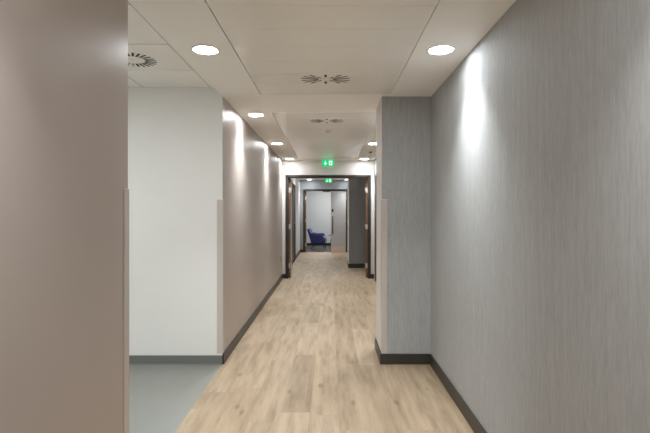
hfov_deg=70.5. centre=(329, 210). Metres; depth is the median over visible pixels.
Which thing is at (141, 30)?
ceiling
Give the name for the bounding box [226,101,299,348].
wall
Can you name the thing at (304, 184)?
wall
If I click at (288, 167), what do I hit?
wall
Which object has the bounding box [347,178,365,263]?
wall pillar
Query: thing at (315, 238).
armchair
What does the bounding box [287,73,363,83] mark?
ceiling vent
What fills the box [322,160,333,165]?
exit sign
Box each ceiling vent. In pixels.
[128,44,192,70]
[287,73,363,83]
[301,118,351,122]
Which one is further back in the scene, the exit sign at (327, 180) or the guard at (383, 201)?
the exit sign at (327, 180)
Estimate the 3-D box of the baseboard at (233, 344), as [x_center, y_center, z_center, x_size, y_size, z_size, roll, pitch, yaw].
[-0.953,1.326,6.731,0.015,0.094,5.229,0,0,0]
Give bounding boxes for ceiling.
[128,0,212,86]
[133,0,515,160]
[298,178,346,179]
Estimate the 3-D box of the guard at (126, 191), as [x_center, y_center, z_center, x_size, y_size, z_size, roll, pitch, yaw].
[-0.983,0.587,2.171,0.055,1.384,0.055,0,0,0]
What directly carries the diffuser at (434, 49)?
attached to the recessed light at (438, 49)
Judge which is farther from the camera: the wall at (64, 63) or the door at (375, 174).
the door at (375, 174)
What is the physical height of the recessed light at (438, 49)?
0.008 m
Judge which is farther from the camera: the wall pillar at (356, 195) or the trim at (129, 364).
the wall pillar at (356, 195)
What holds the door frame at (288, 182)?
attached to the wall at (288, 167)
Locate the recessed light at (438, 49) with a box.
[427,45,455,54]
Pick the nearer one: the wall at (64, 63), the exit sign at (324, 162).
the wall at (64, 63)
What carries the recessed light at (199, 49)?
in the ceiling at (259, 42)
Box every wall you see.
[0,0,127,432]
[128,87,225,354]
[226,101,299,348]
[282,161,373,273]
[300,180,346,248]
[306,191,330,242]
[374,0,649,432]
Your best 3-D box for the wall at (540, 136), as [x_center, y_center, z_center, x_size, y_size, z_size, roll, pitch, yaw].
[0.985,0.123,2.580,0.150,2.500,13.560,0,0,0]
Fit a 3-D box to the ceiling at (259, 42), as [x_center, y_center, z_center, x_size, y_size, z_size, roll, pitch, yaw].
[-0.035,-1.072,2.580,1.890,0.090,13.560,0,0,0]
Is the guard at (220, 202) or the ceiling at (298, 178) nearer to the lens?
the guard at (220, 202)
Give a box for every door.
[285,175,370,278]
[292,183,295,260]
[303,189,346,251]
[375,174,375,280]
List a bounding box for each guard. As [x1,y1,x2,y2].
[124,188,129,432]
[217,199,223,353]
[381,199,386,353]
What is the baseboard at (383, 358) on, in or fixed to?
attached to the wall pillar at (403, 124)
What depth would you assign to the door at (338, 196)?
15.30 m
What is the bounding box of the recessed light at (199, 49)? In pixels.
[191,45,219,54]
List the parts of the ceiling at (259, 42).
panel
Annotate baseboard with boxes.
[129,355,221,363]
[222,274,282,363]
[307,243,330,244]
[347,260,364,267]
[375,339,429,363]
[430,354,486,432]
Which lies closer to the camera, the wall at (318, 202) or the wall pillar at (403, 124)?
the wall pillar at (403, 124)
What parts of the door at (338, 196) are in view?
kick plate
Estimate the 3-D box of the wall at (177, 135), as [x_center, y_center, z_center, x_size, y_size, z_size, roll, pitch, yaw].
[-2.780,0.106,4.203,3.640,2.533,0.150,0,0,0]
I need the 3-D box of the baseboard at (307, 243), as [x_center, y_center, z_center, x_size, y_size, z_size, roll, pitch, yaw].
[0.000,1.331,18.492,5.200,0.085,0.015,0,0,0]
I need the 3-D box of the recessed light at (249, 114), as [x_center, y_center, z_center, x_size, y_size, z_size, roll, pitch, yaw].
[-0.787,-1.025,4.910,0.180,0.008,0.180,0,0,0]
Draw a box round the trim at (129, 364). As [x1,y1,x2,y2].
[129,364,221,364]
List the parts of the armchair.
armrest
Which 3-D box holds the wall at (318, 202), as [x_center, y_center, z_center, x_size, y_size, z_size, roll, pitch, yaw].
[0.000,0.023,18.575,5.200,2.700,0.150,0,0,0]
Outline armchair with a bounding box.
[307,228,326,248]
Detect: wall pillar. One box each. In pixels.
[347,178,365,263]
[376,97,430,353]
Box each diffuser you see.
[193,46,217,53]
[429,46,452,53]
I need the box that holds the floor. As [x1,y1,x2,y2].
[129,245,473,432]
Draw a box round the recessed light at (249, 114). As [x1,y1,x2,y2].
[247,113,263,116]
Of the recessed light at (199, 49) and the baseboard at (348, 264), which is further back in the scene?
the baseboard at (348, 264)
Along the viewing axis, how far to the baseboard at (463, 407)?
3.22 m
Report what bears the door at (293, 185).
in the wall at (253, 169)
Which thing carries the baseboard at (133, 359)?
attached to the wall at (177, 135)
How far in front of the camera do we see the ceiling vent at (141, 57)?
3.36 m
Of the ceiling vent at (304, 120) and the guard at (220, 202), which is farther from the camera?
the ceiling vent at (304, 120)
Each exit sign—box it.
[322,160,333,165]
[325,178,331,182]
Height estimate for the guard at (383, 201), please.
1.384 m
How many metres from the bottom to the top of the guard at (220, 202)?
1.384 m
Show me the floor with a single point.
(308, 362)

